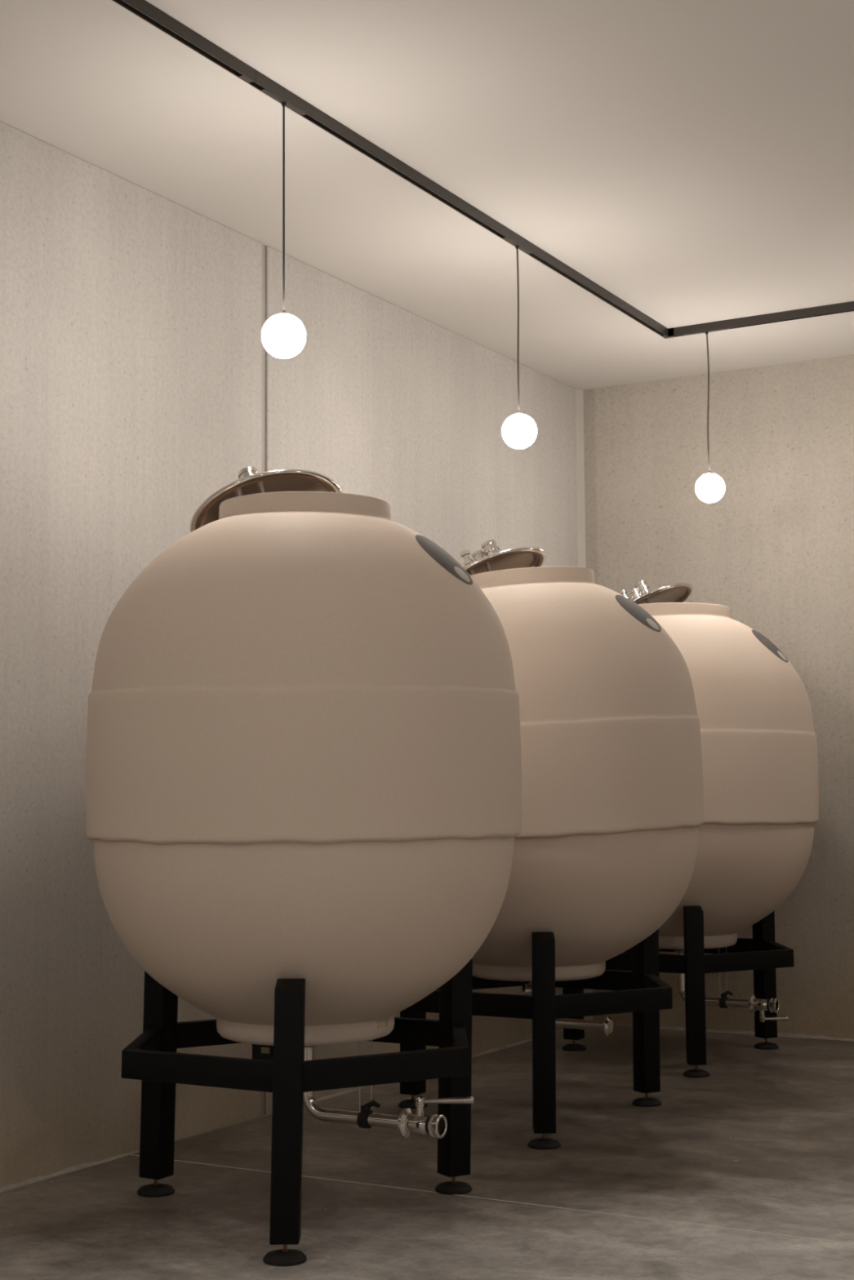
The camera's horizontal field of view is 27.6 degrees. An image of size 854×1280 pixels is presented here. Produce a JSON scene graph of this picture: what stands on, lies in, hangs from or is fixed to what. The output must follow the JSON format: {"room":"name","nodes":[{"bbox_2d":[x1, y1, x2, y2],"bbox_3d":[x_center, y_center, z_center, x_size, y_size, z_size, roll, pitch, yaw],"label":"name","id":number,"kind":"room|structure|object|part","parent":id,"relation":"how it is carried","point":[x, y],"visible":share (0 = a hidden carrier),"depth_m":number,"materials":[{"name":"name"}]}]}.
{"room":"winery fermentation room","nodes":[
{"label":"winery fermentation room","id":0,"kind":"room"},
{"bbox_2d":[0,121,584,1187],"bbox_3d":[-2.326,-0.094,4.452,0.300,3.541,12.978,-3,-6,30],"label":"wall","id":1,"kind":"structure","parent":0,"point":[139,380],"depth_m":6.31,"materials":[{"name":"paint"}]},
{"bbox_3d":[-3.048,-0.225,2.906,0.012,3.541,9.567,-3,-6,30],"label":"wall panel","id":2,"kind":"part","parent":1,"relation":"part of","materials":[{"name":"paint"}]},
{"bbox_2d":[0,1029,563,1192],"bbox_3d":[-0.808,1.853,6.597,0.022,0.016,6.878,-3,-6,30],"label":"baseboard","id":3,"kind":"structure","parent":1,"relation":"attached to","point":[82,1166],"depth_m":6.07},
{"bbox_3d":[0.122,0.238,8.428,0.012,3.541,3.121,-3,-6,30],"label":"wall panel","id":4,"kind":"part","parent":1,"relation":"part of","materials":[{"name":"paint"}]},
{"bbox_2d":[574,388,592,1020],"bbox_3d":[0.874,0.344,9.701,0.024,3.541,0.055,-3,-6,30],"label":"trim","id":5,"kind":"structure","parent":1,"relation":"attached to","point":[579,393],"depth_m":9.81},
{"bbox_2d":[0,0,853,390],"bbox_3d":[0.872,-2.101,2.784,7.700,0.120,12.978,-3,-6,30],"label":"ceiling","id":6,"kind":"structure","parent":0,"point":[692,161],"depth_m":6.12,"materials":[{"name":"paint"}]},
{"bbox_2d":[111,0,853,338],"bbox_3d":[0.319,-1.963,3.395,3.705,0.041,9.932,-3,-6,30],"label":"ceiling track","id":7,"kind":"object","parent":6,"relation":"attached to","point":[143,9],"visible":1,"depth_m":6.40,"materials":[{"name":"brown metal"}]},
{"bbox_3d":[-2.089,-2.005,2.717,0.108,0.041,6.335,-3,-6,30],"label":"track rail","id":8,"kind":"part","parent":7,"relation":"part of","materials":[{"name":"brown metal"}]},
{"bbox_3d":[-0.567,-1.766,5.448,0.021,0.020,0.055,-3,-6,30],"label":"rail","id":9,"kind":"part","parent":7,"relation":"part of","materials":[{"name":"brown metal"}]},
{"bbox_2d":[260,86,306,358],"bbox_3d":[-0.460,-1.331,5.597,0.214,0.862,0.142,2,-6,-29],"label":"pendant lamp","id":10,"kind":"object","parent":7,"relation":"hanging from","point":[283,335],"visible":1,"depth_m":5.53,"materials":[{"name":"white glass"}]},
{"bbox_3d":[-0.458,-0.972,5.566,0.142,0.142,0.142,-3,-6,30],"label":"globe","id":11,"kind":"part","parent":10,"relation":"part of","materials":[{"name":"white glass"}]},
{"bbox_3d":[-0.461,-1.389,5.602,0.007,0.688,0.007,-1,-5,7],"label":"cord","id":12,"kind":"part","parent":10,"relation":"part of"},
{"bbox_3d":[0.312,-1.643,7.027,0.027,0.041,3.555,-3,-6,29],"label":"track rail","id":13,"kind":"part","parent":7,"relation":"part of","materials":[{"name":"brown metal"}]},
{"bbox_2d":[502,235,537,448],"bbox_3d":[0.372,-1.205,7.091,0.214,0.862,0.142,2,-6,-29],"label":"pendant lamp","id":14,"kind":"object","parent":7,"relation":"hanging from","point":[519,430],"visible":1,"depth_m":7.02,"materials":[{"name":"white glass"}]},
{"bbox_3d":[0.372,-1.264,7.096,0.011,0.688,0.007,-1,-5,7],"label":"cord","id":15,"kind":"part","parent":14,"relation":"part of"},
{"bbox_3d":[0.375,-0.847,7.060,0.142,0.142,0.142,-3,-6,30],"label":"globe","id":16,"kind":"part","parent":14,"relation":"part of","materials":[{"name":"white glass"}]},
{"bbox_2d":[683,328,730,502],"bbox_3d":[1.366,-1.093,8.447,0.142,0.862,0.215,2,-6,-29],"label":"pendant lamp","id":17,"kind":"object","parent":7,"relation":"hanging from","point":[709,487],"visible":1,"depth_m":8.38,"materials":[{"name":"white glass"}]},
{"bbox_3d":[1.365,-1.152,8.452,0.017,0.688,0.007,0,-5,0],"label":"cord","id":18,"kind":"part","parent":17,"relation":"part of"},
{"bbox_3d":[1.368,-0.735,8.415,0.142,0.142,0.142,-3,-6,30],"label":"globe","id":19,"kind":"part","parent":17,"relation":"part of","materials":[{"name":"white glass"}]},
{"bbox_3d":[2.784,-1.604,7.675,3.665,0.041,0.027,-3,-6,30],"label":"track rail","id":20,"kind":"part","parent":7,"relation":"part of","materials":[{"name":"brown metal"}]},
{"bbox_2d":[0,1025,853,1279],"bbox_3d":[0.898,1.545,2.463,7.700,0.121,12.978,-3,-6,30],"label":"floor","id":21,"kind":"structure","parent":0,"point":[744,1170],"depth_m":5.58,"materials":[{"name":"concrete"}]},
{"bbox_2d":[121,958,472,1266],"bbox_3d":[-0.401,1.362,5.339,1.200,0.768,1.072,-3,-6,30],"label":"stand","id":22,"kind":"object","parent":21,"relation":"on","point":[153,1058],"visible":0.91,"depth_m":5.00,"materials":[{"name":"black metal"}]},
{"bbox_3d":[-0.862,1.363,5.608,0.092,0.716,0.087,-3,-6,30],"label":"leg","id":23,"kind":"part","parent":22,"relation":"part of","materials":[{"name":"black metal"}]},
{"bbox_3d":[-0.383,1.293,4.788,0.094,0.705,0.080,0,-5,0],"label":"leg","id":24,"kind":"part","parent":22,"relation":"part of","materials":[{"name":"black metal"}]},
{"bbox_2d":[85,466,521,1138],"bbox_3d":[-0.378,0.455,5.411,1.341,2.076,1.341,-3,-6,30],"label":"tank","id":25,"kind":"object","parent":22,"relation":"on","point":[303,760],"visible":0.98,"depth_m":4.89,"materials":[{"name":"ceramic"}]},
{"bbox_3d":[-0.527,-0.416,5.723,0.451,0.018,0.451,-14,-26,-7],"label":"lid","id":26,"kind":"part","parent":25,"relation":"part of","materials":[{"name":"metal"}]},
{"bbox_3d":[-0.021,1.378,5.129,0.027,0.062,0.027,-3,-6,30],"label":"valve stem","id":27,"kind":"part","parent":25,"relation":"part of","materials":[{"name":"metal"}]},
{"bbox_3d":[0.063,1.361,5.141,0.149,0.024,0.024,0,-5,-7],"label":"valve handle","id":28,"kind":"part","parent":25,"relation":"part of","materials":[{"name":"metal"}]},
{"bbox_3d":[0.090,1.363,5.612,0.092,0.702,0.087,3,-6,-30],"label":"leg","id":29,"kind":"part","parent":22,"relation":"part of","materials":[{"name":"black metal"}]},
{"bbox_2d":[398,928,672,1149],"bbox_3d":[0.407,1.489,6.851,1.194,0.768,1.072,-3,-6,30],"label":"stand","id":30,"kind":"object","parent":21,"relation":"on","point":[640,991],"visible":0.79,"depth_m":6.44,"materials":[{"name":"black metal"}]},
{"bbox_3d":[-0.057,1.490,7.119,0.085,0.716,0.083,-3,-6,30],"label":"leg","id":31,"kind":"part","parent":30,"relation":"part of","materials":[{"name":"black metal"}]},
{"bbox_3d":[0.423,1.418,6.299,0.086,0.708,0.080,0,-5,0],"label":"leg","id":32,"kind":"part","parent":30,"relation":"part of","materials":[{"name":"black metal"}]},
{"bbox_2d":[459,539,703,1035],"bbox_3d":[0.419,0.553,6.928,1.342,1.973,1.341,0,-5,-1],"label":"tank","id":33,"kind":"object","parent":30,"relation":"on","point":[605,850],"visible":0.59,"depth_m":6.40,"materials":[{"name":"ceramic"}]},
{"bbox_3d":[0.251,-0.267,7.213,0.447,0.018,0.447,-20,-16,-6],"label":"lid","id":34,"kind":"part","parent":33,"relation":"part of","materials":[{"name":"metal"}]},
{"bbox_3d":[0.896,1.491,7.123,0.085,0.701,0.083,3,-6,-30],"label":"leg","id":35,"kind":"part","parent":30,"relation":"part of","materials":[{"name":"black metal"}]},
{"bbox_2d":[561,906,793,1077],"bbox_3d":[1.190,1.616,8.384,1.191,0.772,1.072,-3,-6,30],"label":"stand","id":36,"kind":"object","parent":21,"relation":"on","point":[761,953],"visible":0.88,"depth_m":7.93,"materials":[{"name":"black metal"}]},
{"bbox_3d":[0.725,1.617,8.651,0.080,0.720,0.080,-3,-6,30],"label":"leg","id":37,"kind":"part","parent":36,"relation":"part of","materials":[{"name":"black metal"}]},
{"bbox_3d":[1.204,1.552,7.831,0.080,0.699,0.080,0,-5,0],"label":"leg","id":38,"kind":"part","parent":36,"relation":"part of","materials":[{"name":"black metal"}]},
{"bbox_2d":[617,580,818,1022],"bbox_3d":[1.215,0.742,8.453,1.341,2.146,1.341,0,-5,-1],"label":"tank","id":39,"kind":"object","parent":36,"relation":"on","point":[758,737],"visible":0.51,"depth_m":7.94,"materials":[{"name":"ceramic"}]},
{"bbox_3d":[1.112,-0.165,8.849,0.451,0.018,0.451,-22,-17,-7],"label":"lid","id":40,"kind":"part","parent":39,"relation":"part of","materials":[{"name":"metal"}]},
{"bbox_3d":[1.571,1.760,8.163,0.027,0.062,0.027,-3,-6,30],"label":"valve stem","id":41,"kind":"part","parent":39,"relation":"part of","materials":[{"name":"metal"}]},
{"bbox_3d":[1.636,1.773,8.156,0.109,0.024,0.024,-1,-5,4],"label":"valve handle","id":42,"kind":"part","parent":39,"relation":"part of","materials":[{"name":"metal"}]},
{"bbox_3d":[1.678,1.628,8.654,0.080,0.685,0.080,3,-6,-30],"label":"leg","id":43,"kind":"part","parent":36,"relation":"part of","materials":[{"name":"black metal"}]},
{"bbox_2d":[582,354,853,1039],"bbox_3d":[4.008,0.178,8.063,7.700,3.541,0.200,-3,-6,30],"label":"wall","id":44,"kind":"structure","parent":0,"point":[776,548],"depth_m":9.24,"materials":[{"name":"paint"}]},
{"bbox_2d":[613,1023,853,1041],"bbox_3d":[3.054,1.978,8.332,5.000,0.016,0.022,-3,-6,30],"label":"baseboard","id":45,"kind":"structure","parent":44,"relation":"attached to","point":[740,1032],"depth_m":9.03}
]}

